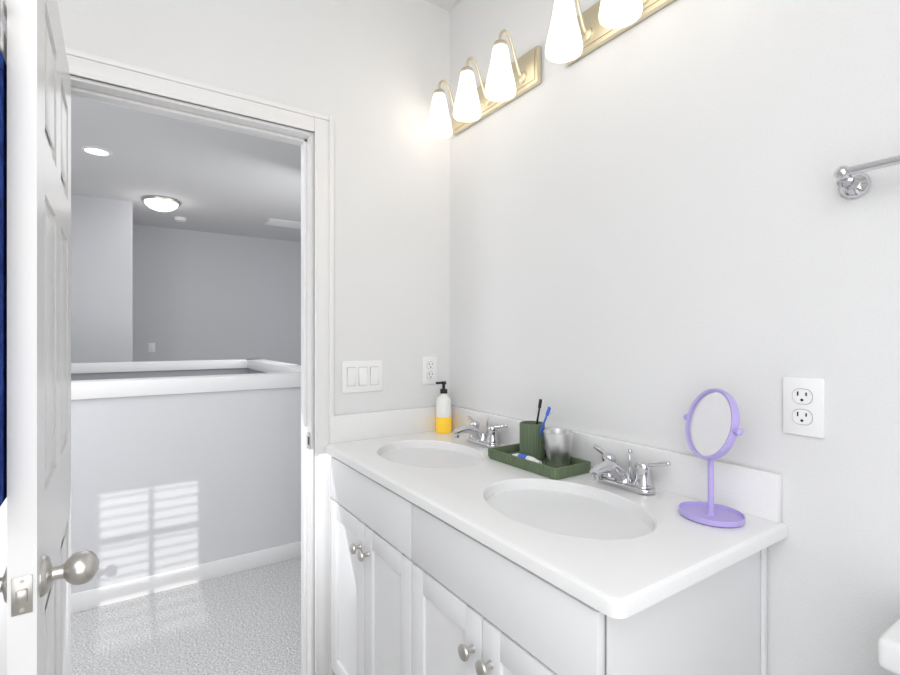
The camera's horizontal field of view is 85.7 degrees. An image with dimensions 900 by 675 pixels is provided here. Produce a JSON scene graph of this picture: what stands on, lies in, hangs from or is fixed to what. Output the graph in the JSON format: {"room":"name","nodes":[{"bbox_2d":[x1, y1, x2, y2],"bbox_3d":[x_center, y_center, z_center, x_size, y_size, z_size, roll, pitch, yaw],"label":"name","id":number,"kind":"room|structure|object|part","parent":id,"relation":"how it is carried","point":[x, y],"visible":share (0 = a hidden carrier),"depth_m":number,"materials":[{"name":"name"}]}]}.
{"room":"bathroom","nodes":[
{"label":"bathroom","id":0,"kind":"room"},
{"bbox_2d":[71,194,300,364],"bbox_3d":[-3.316,-0.045,5.588,4.800,2.650,1.260,0,0,-34],"label":"wall","id":1,"kind":"structure","parent":0,"point":[172,294],"depth_m":6.10,"materials":[{"name":"paint"}]},
{"bbox_2d":[148,343,154,351],"bbox_3d":[-3.667,0.122,5.963,0.070,0.115,0.009,0,0,-34],"label":"switch plate","id":2,"kind":"object","parent":1,"relation":"attached to","point":[151,347],"visible":1,"depth_m":5.96,"materials":[{"name":"white plastic"}]},
{"bbox_2d":[0,0,449,674],"bbox_3d":[-1.033,-0.045,1.427,2.400,2.650,0.120,0,0,-34],"label":"wall","id":3,"kind":"structure","parent":0,"point":[368,76],"depth_m":1.82,"materials":[{"name":"white paint"}]},
{"bbox_2d":[7,0,70,674],"bbox_3d":[-0.861,0.281,1.039,0.047,1.975,0.706,0,0,-34],"label":"door","id":4,"kind":"structure","parent":3,"relation":"in","point":[38,306],"depth_m":0.77,"materials":[{"name":"white paint"}]},
{"bbox_2d":[0,0,6,505],"bbox_3d":[-0.777,-0.230,0.818,0.078,0.960,0.356,0,0,-34],"label":"hanging towel","id":5,"kind":"object","parent":4,"relation":"hanging from","point":[3,251],"visible":0.17,"depth_m":0.74,"materials":[{"name":"blue fabric"}]},
{"bbox_2d":[0,550,98,616],"bbox_3d":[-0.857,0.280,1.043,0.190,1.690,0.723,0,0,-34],"label":"door knob","id":6,"kind":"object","parent":4,"relation":"attached to","point":[79,567],"depth_m":0.80,"materials":[{"name":"grey metal"}]},
{"bbox_2d":[65,47,333,674],"bbox_3d":[-0.816,0.242,1.569,0.861,2.075,0.149,0,0,-34],"label":"door frame","id":7,"kind":"structure","parent":3,"relation":"attached to","point":[92,67],"depth_m":1.72,"materials":[{"name":"white paint"}]},
{"bbox_2d":[342,360,382,392],"bbox_3d":[-0.326,0.145,1.816,0.164,0.118,0.014,0,0,-34],"label":"switch plate","id":8,"kind":"object","parent":3,"relation":"attached to","point":[363,376],"visible":1,"depth_m":1.81,"materials":[{"name":"white plastic"}]},
{"bbox_2d":[329,406,435,444],"bbox_3d":[-0.223,0.331,1.878,0.506,0.098,0.019,0,0,-34],"label":"backsplash","id":9,"kind":"structure","parent":3,"relation":"attached to","point":[356,426],"depth_m":1.84,"materials":[{"name":"white stone"}]},
{"bbox_2d":[422,356,437,384],"bbox_3d":[-0.081,0.134,1.980,0.071,0.116,0.010,0,0,-34],"label":"outlet","id":10,"kind":"object","parent":3,"relation":"attached to","point":[429,370],"visible":0.96,"depth_m":1.98,"materials":[{"name":"white plastic"}]},
{"bbox_2d":[71,0,460,241],"bbox_3d":[-1.386,-1.400,2.681,4.800,0.060,8.240,0,0,-34],"label":"ceiling","id":11,"kind":"structure","parent":0,"point":[215,180],"depth_m":3.98,"materials":[{"name":"white paint"}]},
{"bbox_2d":[80,146,111,155],"bbox_3d":[-2.594,-1.365,3.559,0.190,0.010,0.190,0,0,-34],"label":"recessed light","id":12,"kind":"object","parent":11,"relation":"in","point":[96,151],"visible":0.96,"depth_m":3.55,"materials":[{"name":"white paint"}]},
{"bbox_2d":[141,195,180,211],"bbox_3d":[-2.877,-1.316,4.836,0.350,0.108,0.350,0,0,-34],"label":"dome light","id":13,"kind":"object","parent":11,"relation":"attached to","point":[160,203],"visible":1,"depth_m":4.74,"materials":[{"name":"white glass"}]},
{"bbox_2d":[174,217,186,221],"bbox_3d":[-3.092,-1.351,5.557,0.130,0.037,0.130,0,0,-34],"label":"smoke detector","id":14,"kind":"object","parent":11,"relation":"attached to","point":[180,219],"visible":1,"depth_m":5.53,"materials":[{"name":"white plastic"}]},
{"bbox_2d":[263,218,300,228],"bbox_3d":[-1.960,-1.364,5.841,0.500,0.012,0.340,0,0,-34],"label":"ceiling vent","id":15,"kind":"object","parent":11,"relation":"in","point":[283,223],"visible":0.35,"depth_m":5.78,"materials":[{"name":"white metal"}]},
{"bbox_2d":[450,0,899,674],"bbox_3d":[0.796,-0.045,0.949,0.120,2.650,2.940,0,0,-34],"label":"wall","id":16,"kind":"structure","parent":0,"point":[658,222],"depth_m":1.11,"materials":[{"name":"white paint"}]},
{"bbox_2d":[426,29,540,139],"bbox_3d":[0.090,-0.894,1.746,0.172,0.221,0.500,0,0,-34],"label":"vanity light","id":17,"kind":"object","parent":16,"relation":"attached to","point":[506,82],"visible":1,"depth_m":1.68,"materials":[{"name":"white glass"}]},
{"bbox_3d":[-0.041,-0.862,1.881,0.103,0.156,0.103,0,0,-34],"label":"lamp shade","id":18,"kind":"part","parent":17,"relation":"part of","materials":[{"name":"white glass"}]},
{"bbox_3d":[0.061,-0.862,1.727,0.103,0.156,0.103,0,0,-34],"label":"lamp shade","id":19,"kind":"part","parent":17,"relation":"part of","materials":[{"name":"white glass"}]},
{"bbox_3d":[0.163,-0.862,1.573,0.103,0.156,0.103,0,0,-34],"label":"lamp shade","id":20,"kind":"part","parent":17,"relation":"part of","materials":[{"name":"white glass"}]},
{"bbox_2d":[545,0,674,65],"bbox_3d":[0.436,-0.894,1.226,0.172,0.221,0.520,0,0,-34],"label":"vanity light","id":21,"kind":"object","parent":16,"relation":"attached to","point":[572,37],"visible":1,"depth_m":1.31,"materials":[{"name":"white glass"}]},
{"bbox_3d":[0.315,-0.862,1.344,0.103,0.156,0.103,0,0,-34],"label":"lamp shade","id":22,"kind":"part","parent":21,"relation":"part of","materials":[{"name":"white glass"}]},
{"bbox_3d":[0.418,-0.862,1.190,0.103,0.156,0.103,0,0,-34],"label":"lamp shade","id":23,"kind":"part","parent":21,"relation":"part of","materials":[{"name":"white glass"}]},
{"bbox_2d":[451,405,781,520],"bbox_3d":[0.335,0.331,1.514,0.020,0.098,1.243,0,0,-34],"label":"backsplash","id":24,"kind":"structure","parent":16,"relation":"attached to","point":[758,492],"depth_m":1.16,"materials":[{"name":"white stone"}]},
{"bbox_2d":[783,376,824,437],"bbox_3d":[0.705,0.138,0.968,0.010,0.116,0.071,0,0,-34],"label":"outlet","id":25,"kind":"object","parent":16,"relation":"attached to","point":[803,406],"visible":1,"depth_m":0.96,"materials":[{"name":"white plastic"}]},
{"bbox_2d":[834,155,899,198],"bbox_3d":[0.892,-0.283,0.628,0.074,0.048,0.658,0,0,-34],"label":"towel bar","id":26,"kind":"object","parent":16,"relation":"attached to","point":[855,181],"visible":1,"depth_m":0.87,"materials":[{"name":"silver metal"}]},
{"bbox_3d":[-0.254,1.310,0.252,2.400,0.060,2.700,0,0,-34],"label":"floor","id":27,"kind":"structure","parent":0,"visible":0},
{"bbox_2d":[325,449,766,674],"bbox_3d":[0.102,0.844,1.375,0.558,0.872,1.216,0,0,-34],"label":"bathroom vanity","id":28,"kind":"object","parent":27,"relation":"on","point":[460,555],"depth_m":1.02,"materials":[{"name":"white paint"}]},
{"bbox_2d":[325,429,787,624],"bbox_3d":[0.120,0.394,1.366,0.542,0.028,1.252,0,0,-34],"label":"countertop","id":29,"kind":"structure","parent":28,"relation":"on","point":[633,574],"depth_m":0.94,"materials":[{"name":"white stone"}]},
{"bbox_2d":[377,441,492,472],"bbox_3d":[-0.070,0.483,1.604,0.342,0.174,0.453,0,0,-34],"label":"sink","id":30,"kind":"object","parent":29,"relation":"in","point":[423,455],"depth_m":1.68,"materials":[{"name":"white ceramic"}]},
{"bbox_2d":[436,381,450,432],"bbox_3d":[-0.027,0.277,1.946,0.067,0.204,0.062,0,0,-34],"label":"soap dispenser","id":31,"kind":"object","parent":29,"relation":"on","point":[443,412],"visible":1,"depth_m":1.92,"materials":[{"name":"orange plastic"}]},
{"bbox_2d":[454,416,507,447],"bbox_3d":[0.078,0.333,1.702,0.152,0.094,0.228,0,0,-34],"label":"faucet","id":32,"kind":"object","parent":29,"relation":"on","point":[487,439],"visible":0.96,"depth_m":1.68,"materials":[{"name":"silver metal"}]},
{"bbox_2d":[488,443,590,479],"bbox_3d":[0.258,0.364,1.447,0.143,0.030,0.294,0,0,-34],"label":"tray","id":33,"kind":"object","parent":29,"relation":"on","point":[575,467],"visible":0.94,"depth_m":1.38,"materials":[{"name":"green plastic"}]},
{"bbox_2d":[512,453,541,463],"bbox_3d":[0.224,0.360,1.433,0.029,0.027,0.112,0,0,-34],"label":"toothpaste","id":34,"kind":"object","parent":33,"relation":"on","point":[527,457],"visible":0.44,"depth_m":1.42,"materials":[{"name":"white plastic"}]},
{"bbox_2d":[520,399,552,459],"bbox_3d":[0.263,0.281,1.481,0.077,0.184,0.112,0,0,-34],"label":"toothbrush holder","id":35,"kind":"object","parent":33,"relation":"on","point":[532,442],"visible":0.85,"depth_m":1.46,"materials":[{"name":"green plastic"}]},
{"bbox_2d":[543,429,573,467],"bbox_3d":[0.313,0.322,1.398,0.086,0.102,0.086,0,0,-34],"label":"cup","id":36,"kind":"object","parent":33,"relation":"on","point":[558,445],"visible":0.81,"depth_m":1.37,"materials":[{"name":"clear glass"}]},
{"bbox_2d":[473,477,668,548],"bbox_3d":[0.258,0.483,1.109,0.342,0.174,0.452,0,0,-34],"label":"sink","id":37,"kind":"object","parent":29,"relation":"in","point":[588,519],"depth_m":1.14,"materials":[{"name":"white ceramic"}]},
{"bbox_2d":[590,444,670,494],"bbox_3d":[0.406,0.333,1.208,0.152,0.094,0.228,0,0,-34],"label":"faucet","id":38,"kind":"object","parent":29,"relation":"on","point":[608,470],"visible":0.98,"depth_m":1.19,"materials":[{"name":"silver metal"}]},
{"bbox_2d":[678,388,745,527],"bbox_3d":[0.550,0.244,1.023,0.115,0.271,0.167,0,0,-34],"label":"makeup mirror","id":39,"kind":"object","parent":29,"relation":"on","point":[713,430],"visible":1,"depth_m":1.02,"materials":[{"name":"purple plastic"}]},
{"bbox_2d":[878,618,899,674],"bbox_3d":[0.627,0.857,0.422,0.728,0.845,0.480,0,0,-34],"label":"toilet","id":40,"kind":"object","parent":27,"relation":"on","point":[889,649],"visible":1,"depth_m":0.69,"materials":[{"name":"white ceramic"}]},
{"label":"outside","id":41,"kind":"structure","parent":0,"visible":0},
{"bbox_2d":[71,557,300,674],"bbox_3d":[-2.166,1.310,3.856,4.800,0.060,5.420,0,0,-34],"label":"floor carpet","id":42,"kind":"object","parent":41,"point":[247,622],"depth_m":2.12,"materials":[{"name":"grey carpet"}]},
{"bbox_2d":[71,541,300,613],"bbox_3d":[-1.990,1.235,2.093,3.145,0.090,0.013,0,0,-34],"label":"baseboard","id":43,"kind":"structure","parent":42,"relation":"on","point":[111,594],"depth_m":2.47,"materials":[{"name":"white paint"}]},
{"bbox_2d":[71,359,300,593],"bbox_3d":[-2.582,0.745,3.006,3.167,1.070,2.209,0,0,-34],"label":"half wall","id":44,"kind":"structure","parent":42,"relation":"on","point":[164,483],"depth_m":2.52,"materials":[{"name":"paint"}]},
{"bbox_3d":[-2.582,0.249,3.006,3.167,0.078,2.209,0,0,-34],"label":"half wall stair cap","id":45,"kind":"part","parent":44,"relation":"part of","materials":[{"name":"white wood"}]}
]}

